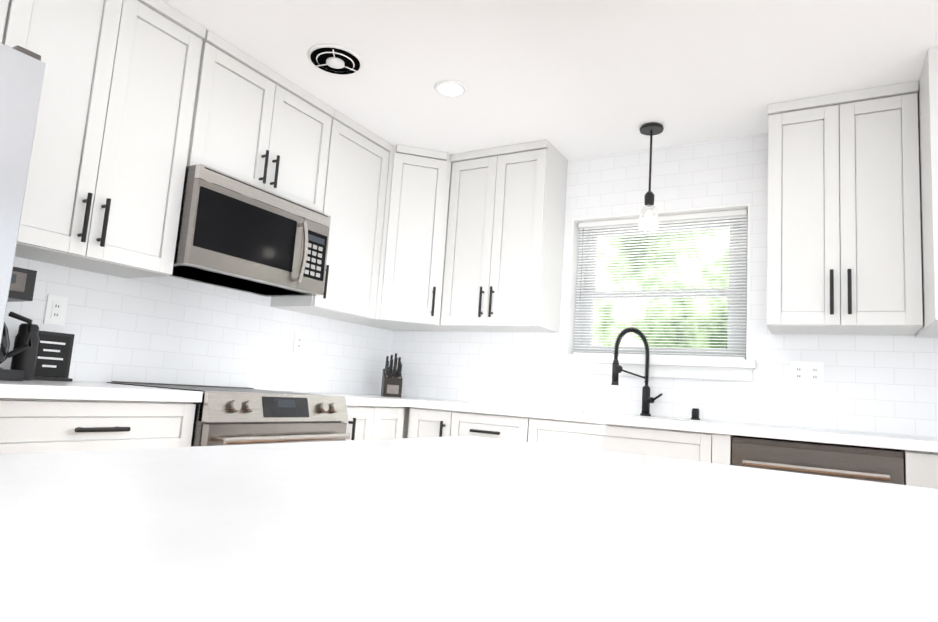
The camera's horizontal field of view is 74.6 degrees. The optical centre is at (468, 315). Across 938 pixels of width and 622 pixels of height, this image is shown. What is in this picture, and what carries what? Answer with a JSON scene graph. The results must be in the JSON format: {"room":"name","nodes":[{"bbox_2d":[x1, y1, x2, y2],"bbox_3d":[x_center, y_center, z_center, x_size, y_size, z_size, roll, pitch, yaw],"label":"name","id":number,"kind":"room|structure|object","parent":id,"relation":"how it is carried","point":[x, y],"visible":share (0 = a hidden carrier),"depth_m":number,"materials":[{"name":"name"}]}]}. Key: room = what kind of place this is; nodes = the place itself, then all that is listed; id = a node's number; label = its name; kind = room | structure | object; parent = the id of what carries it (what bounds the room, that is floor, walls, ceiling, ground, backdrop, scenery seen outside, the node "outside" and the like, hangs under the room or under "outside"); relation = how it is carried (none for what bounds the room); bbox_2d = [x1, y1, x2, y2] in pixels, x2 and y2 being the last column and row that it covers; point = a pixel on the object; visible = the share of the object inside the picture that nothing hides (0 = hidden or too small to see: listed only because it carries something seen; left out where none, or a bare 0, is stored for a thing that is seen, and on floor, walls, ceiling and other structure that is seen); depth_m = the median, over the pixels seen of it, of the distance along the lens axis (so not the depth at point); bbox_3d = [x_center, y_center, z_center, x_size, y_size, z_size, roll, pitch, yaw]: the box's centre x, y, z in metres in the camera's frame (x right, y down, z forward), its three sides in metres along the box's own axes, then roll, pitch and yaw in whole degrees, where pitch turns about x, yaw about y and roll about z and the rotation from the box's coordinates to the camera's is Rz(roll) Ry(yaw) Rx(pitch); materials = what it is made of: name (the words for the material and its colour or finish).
{"room":"kitchen","nodes":[
{"label":"kitchen","id":0,"kind":"room"},
{"bbox_2d":[0,257,391,394],"bbox_3d":[-1.860,-0.105,2.160,0.100,2.460,5.500,0,-8,30],"label":"wall","id":1,"kind":"structure","parent":0,"point":[167,329],"depth_m":2.97,"materials":[{"name":"tile"}]},
{"bbox_2d":[0,0,8,42],"bbox_3d":[-1.871,-1.117,1.675,0.370,0.573,0.975,0,-8,30],"label":"upper cabinet","id":2,"kind":"object","parent":1,"relation":"attached to","point":[3,7],"visible":1,"depth_m":2.00,"materials":[{"name":"white paint"}]},
{"bbox_2d":[43,295,67,325],"bbox_3d":[-1.635,-0.021,2.437,0.007,0.115,0.074,0,-8,30],"label":"electrical outlet","id":3,"kind":"object","parent":1,"relation":"attached to","point":[55,310],"visible":1,"depth_m":2.43,"materials":[{"name":"white plastic"}]},
{"bbox_2d":[2,0,205,277],"bbox_3d":[-1.473,-0.748,2.361,0.370,1.083,0.693,0,-8,30],"label":"upper cabinet","id":4,"kind":"object","parent":1,"relation":"attached to","point":[106,177],"visible":0.98,"depth_m":2.30,"materials":[{"name":"white paint"}]},
{"bbox_2d":[186,30,334,212],"bbox_3d":[-1.081,-0.875,3.038,0.370,0.612,0.800,0,-8,30],"label":"upper cabinet","id":5,"kind":"object","parent":1,"relation":"attached to","point":[255,122],"visible":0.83,"depth_m":2.90,"materials":[{"name":"white paint"}]},
{"bbox_2d":[170,164,330,296],"bbox_3d":[-1.079,-0.365,2.933,0.476,0.418,0.779,0,-8,30],"label":"microwave","id":6,"kind":"object","parent":5,"relation":"attached to","point":[233,233],"visible":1,"depth_m":2.77,"materials":[{"name":"silver metal"}]},
{"bbox_2d":[293,332,304,352],"bbox_3d":[-0.985,0.157,3.560,0.007,0.115,0.074,0,-8,30],"label":"electrical outlet","id":7,"kind":"object","parent":1,"relation":"attached to","point":[298,344],"visible":1,"depth_m":3.55,"materials":[{"name":"white plastic"}]},
{"bbox_2d":[270,109,391,318],"bbox_3d":[-0.770,-0.550,3.573,0.370,1.083,0.510,0,-8,30],"label":"upper cabinet","id":8,"kind":"object","parent":1,"relation":"attached to","point":[355,184],"visible":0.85,"depth_m":3.49,"materials":[{"name":"white paint"}]},
{"bbox_2d":[335,144,465,331],"bbox_3d":[-0.390,-0.473,3.992,0.607,1.083,0.601,0,-8,30],"label":"upper cabinet","id":9,"kind":"object","parent":1,"relation":"attached to","point":[413,255],"visible":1,"depth_m":3.76,"materials":[{"name":"white paint"}]},
{"bbox_2d":[161,0,937,159],"bbox_3d":[0.952,-1.384,0.739,6.400,0.100,5.500,0,-8,30],"label":"ceiling","id":10,"kind":"structure","parent":0,"point":[571,79],"depth_m":2.69,"materials":[{"name":"white paint"}]},
{"bbox_2d":[308,44,362,74],"bbox_3d":[-0.613,-1.164,2.824,0.250,0.030,0.250,0,-8,30],"label":"ceiling vent","id":11,"kind":"object","parent":10,"relation":"in","point":[335,59],"visible":1,"depth_m":2.79,"materials":[{"name":"white paint"}]},
{"bbox_2d":[434,80,466,96],"bbox_3d":[-0.091,-1.115,3.027,0.160,0.008,0.160,0,-8,30],"label":"recessed light","id":12,"kind":"object","parent":10,"relation":"in","point":[449,88],"visible":1,"depth_m":3.02,"materials":[{"name":"white paint"}]},
{"bbox_2d":[638,122,663,230],"bbox_3d":[0.961,-0.735,3.266,0.124,0.560,0.124,0,-8,30],"label":"pendant light","id":13,"kind":"object","parent":10,"relation":"hanging from","point":[650,129],"visible":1,"depth_m":3.25,"materials":[{"name":"black metal"}]},
{"bbox_2d":[390,133,937,437],"bbox_3d":[2.172,0.251,2.836,6.200,2.460,0.160,0,-8,30],"label":"wall","id":14,"kind":"structure","parent":0,"point":[881,384],"depth_m":3.35,"materials":[{"name":"tile"}]},
{"bbox_2d":[441,139,567,332],"bbox_3d":[0.210,-0.459,3.777,0.645,1.083,0.369,0,-8,30],"label":"upper cabinet","id":15,"kind":"object","parent":14,"relation":"attached to","point":[504,249],"visible":1,"depth_m":3.64,"materials":[{"name":"white paint"}]},
{"bbox_2d":[556,203,755,380],"bbox_3d":[1.060,-0.122,3.512,1.070,0.945,0.210,0,-8,30],"label":"window","id":16,"kind":"structure","parent":14,"relation":"in","point":[732,361],"depth_m":3.49,"materials":[{"name":"white paint"}]},
{"bbox_2d":[790,361,823,385],"bbox_3d":[1.662,0.283,3.026,0.144,0.115,0.007,0,-8,30],"label":"outlet","id":17,"kind":"object","parent":14,"relation":"attached to","point":[805,373],"visible":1,"depth_m":3.02,"materials":[{"name":"white plastic"}]},
{"bbox_2d":[766,81,922,334],"bbox_3d":[1.741,-0.469,2.892,0.592,1.075,0.369,0,-8,30],"label":"upper cabinet","id":18,"kind":"object","parent":14,"relation":"attached to","point":[844,254],"visible":1,"depth_m":2.76,"materials":[{"name":"white paint"}]},
{"bbox_2d":[915,47,937,337],"bbox_3d":[2.286,-0.482,2.438,0.800,1.088,0.608,0,-8,30],"label":"upper cabinet","id":19,"kind":"object","parent":14,"relation":"attached to","point":[928,119],"visible":0.73,"depth_m":2.44,"materials":[{"name":"white paint"}]},
{"bbox_3d":[0.781,1.151,0.426,6.400,0.100,5.500,0,-8,30],"label":"floor","id":20,"kind":"structure","parent":0,"visible":0},
{"bbox_2d":[0,43,45,344],"bbox_3d":[-1.748,0.128,1.363,0.832,1.818,0.910,0,-8,30],"label":"refrigerator","id":21,"kind":"object","parent":20,"relation":"on","point":[22,70],"visible":1,"depth_m":1.61,"materials":[{"name":"silver metal"}]},
{"bbox_2d":[0,398,195,453],"bbox_3d":[-1.465,0.710,2.075,0.660,0.878,0.704,0,-8,30],"label":"base cabinet","id":22,"kind":"object","parent":20,"relation":"on","point":[40,425],"visible":0.35,"depth_m":1.96,"materials":[{"name":"white paint"}]},
{"bbox_2d":[0,380,202,402],"bbox_3d":[-1.439,0.253,2.135,0.648,0.040,0.704,0,-8,30],"label":"countertop","id":23,"kind":"structure","parent":22,"relation":"on","point":[46,389],"depth_m":1.98,"materials":[{"name":"white stone"}]},
{"bbox_2d":[0,267,36,380],"bbox_3d":[-1.633,0.019,2.054,0.278,0.375,0.208,0,-8,30],"label":"coffee maker","id":24,"kind":"object","parent":23,"relation":"on","point":[22,285],"visible":0.85,"depth_m":2.05,"materials":[{"name":"black plastic"}]},
{"bbox_2d":[10,323,39,379],"bbox_3d":[-1.590,0.129,2.205,0.071,0.200,0.072,0,-8,30],"label":"canister","id":25,"kind":"object","parent":23,"relation":"on","point":[25,361],"visible":0.79,"depth_m":2.18,"materials":[{"name":"black metal"}]},
{"bbox_2d":[33,331,74,381],"bbox_3d":[-1.600,0.155,2.358,0.050,0.185,0.150,0,-8,30],"label":"chalkboard sign","id":26,"kind":"object","parent":23,"relation":"on","point":[53,359],"visible":0.79,"depth_m":2.37,"materials":[{"name":"black plastic"}]},
{"bbox_2d":[107,381,349,446],"bbox_3d":[-1.052,0.786,2.683,0.738,0.930,0.762,0,-8,30],"label":"range","id":27,"kind":"object","parent":20,"relation":"on","point":[225,415],"visible":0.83,"depth_m":2.50,"materials":[{"name":"grey metal"}]},
{"bbox_2d":[341,406,409,440],"bbox_3d":[-0.613,0.949,3.545,0.660,0.878,1.191,0,-8,30],"label":"base cabinet","id":28,"kind":"object","parent":20,"relation":"on","point":[372,422],"visible":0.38,"depth_m":3.21,"materials":[{"name":"white paint"}]},
{"bbox_2d":[284,391,407,406],"bbox_3d":[-0.755,0.445,3.314,0.648,0.040,0.513,0,-8,30],"label":"countertop","id":29,"kind":"structure","parent":28,"relation":"on","point":[351,399],"depth_m":3.25,"materials":[{"name":"white stone"}]},
{"bbox_2d":[381,353,402,397],"bbox_3d":[-0.486,0.376,3.915,0.115,0.279,0.129,6,-7,-15],"label":"knife block","id":30,"kind":"object","parent":29,"relation":"on","point":[392,381],"visible":1,"depth_m":3.87,"materials":[{"name":"black wood"}]},
{"bbox_2d":[0,436,937,621],"bbox_3d":[0.347,0.541,-0.108,1.720,0.920,1.250,-1,-8,33],"label":"kitchen island","id":31,"kind":"object","parent":20,"relation":"on","point":[457,529],"visible":1,"depth_m":0.28,"materials":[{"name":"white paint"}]},
{"bbox_2d":[407,407,734,464],"bbox_3d":[0.494,0.982,3.208,1.673,0.878,0.660,0,-8,30],"label":"base cabinet","id":32,"kind":"object","parent":20,"relation":"on","point":[678,444],"visible":0.25,"depth_m":2.93,"materials":[{"name":"white paint"}]},
{"bbox_2d":[408,397,937,452],"bbox_3d":[0.903,0.523,3.035,3.798,0.040,0.678,0,-8,30],"label":"countertop","id":33,"kind":"structure","parent":32,"relation":"on","point":[912,443],"depth_m":2.70,"materials":[{"name":"white stone"}]},
{"bbox_2d":[611,327,662,415],"bbox_3d":[0.900,0.293,3.256,0.227,0.467,0.256,0,-8,30],"label":"faucet","id":34,"kind":"object","parent":33,"relation":"on","point":[617,369],"visible":1,"depth_m":3.29,"materials":[{"name":"black metal"}]},
{"bbox_2d":[691,408,699,419],"bbox_3d":[1.171,0.508,3.181,0.048,0.058,0.048,0,-8,30],"label":"button","id":35,"kind":"object","parent":33,"relation":"on","point":[695,413],"visible":1,"depth_m":3.17,"materials":[{"name":"black metal"}]},
{"bbox_2d":[732,435,903,484],"bbox_3d":[1.475,0.979,2.630,0.600,0.874,0.677,0,-8,30],"label":"dishwasher","id":36,"kind":"object","parent":20,"relation":"on","point":[882,465],"visible":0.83,"depth_m":2.42,"materials":[{"name":"silver metal"}]},
{"bbox_2d":[902,450,937,488],"bbox_3d":[1.859,0.980,2.442,0.249,0.878,0.618,0,-8,30],"label":"cabinet filler","id":37,"kind":"object","parent":20,"relation":"on","point":[920,469],"visible":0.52,"depth_m":2.26,"materials":[{"name":"white paint"}]},
{"label":"outside","id":38,"kind":"structure","parent":0,"visible":0},
{"bbox_2d":[592,228,729,347],"bbox_3d":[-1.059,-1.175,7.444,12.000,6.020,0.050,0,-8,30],"label":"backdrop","id":39,"kind":"structure","parent":38,"point":[692,335],"depth_m":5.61,"materials":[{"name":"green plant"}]}
]}

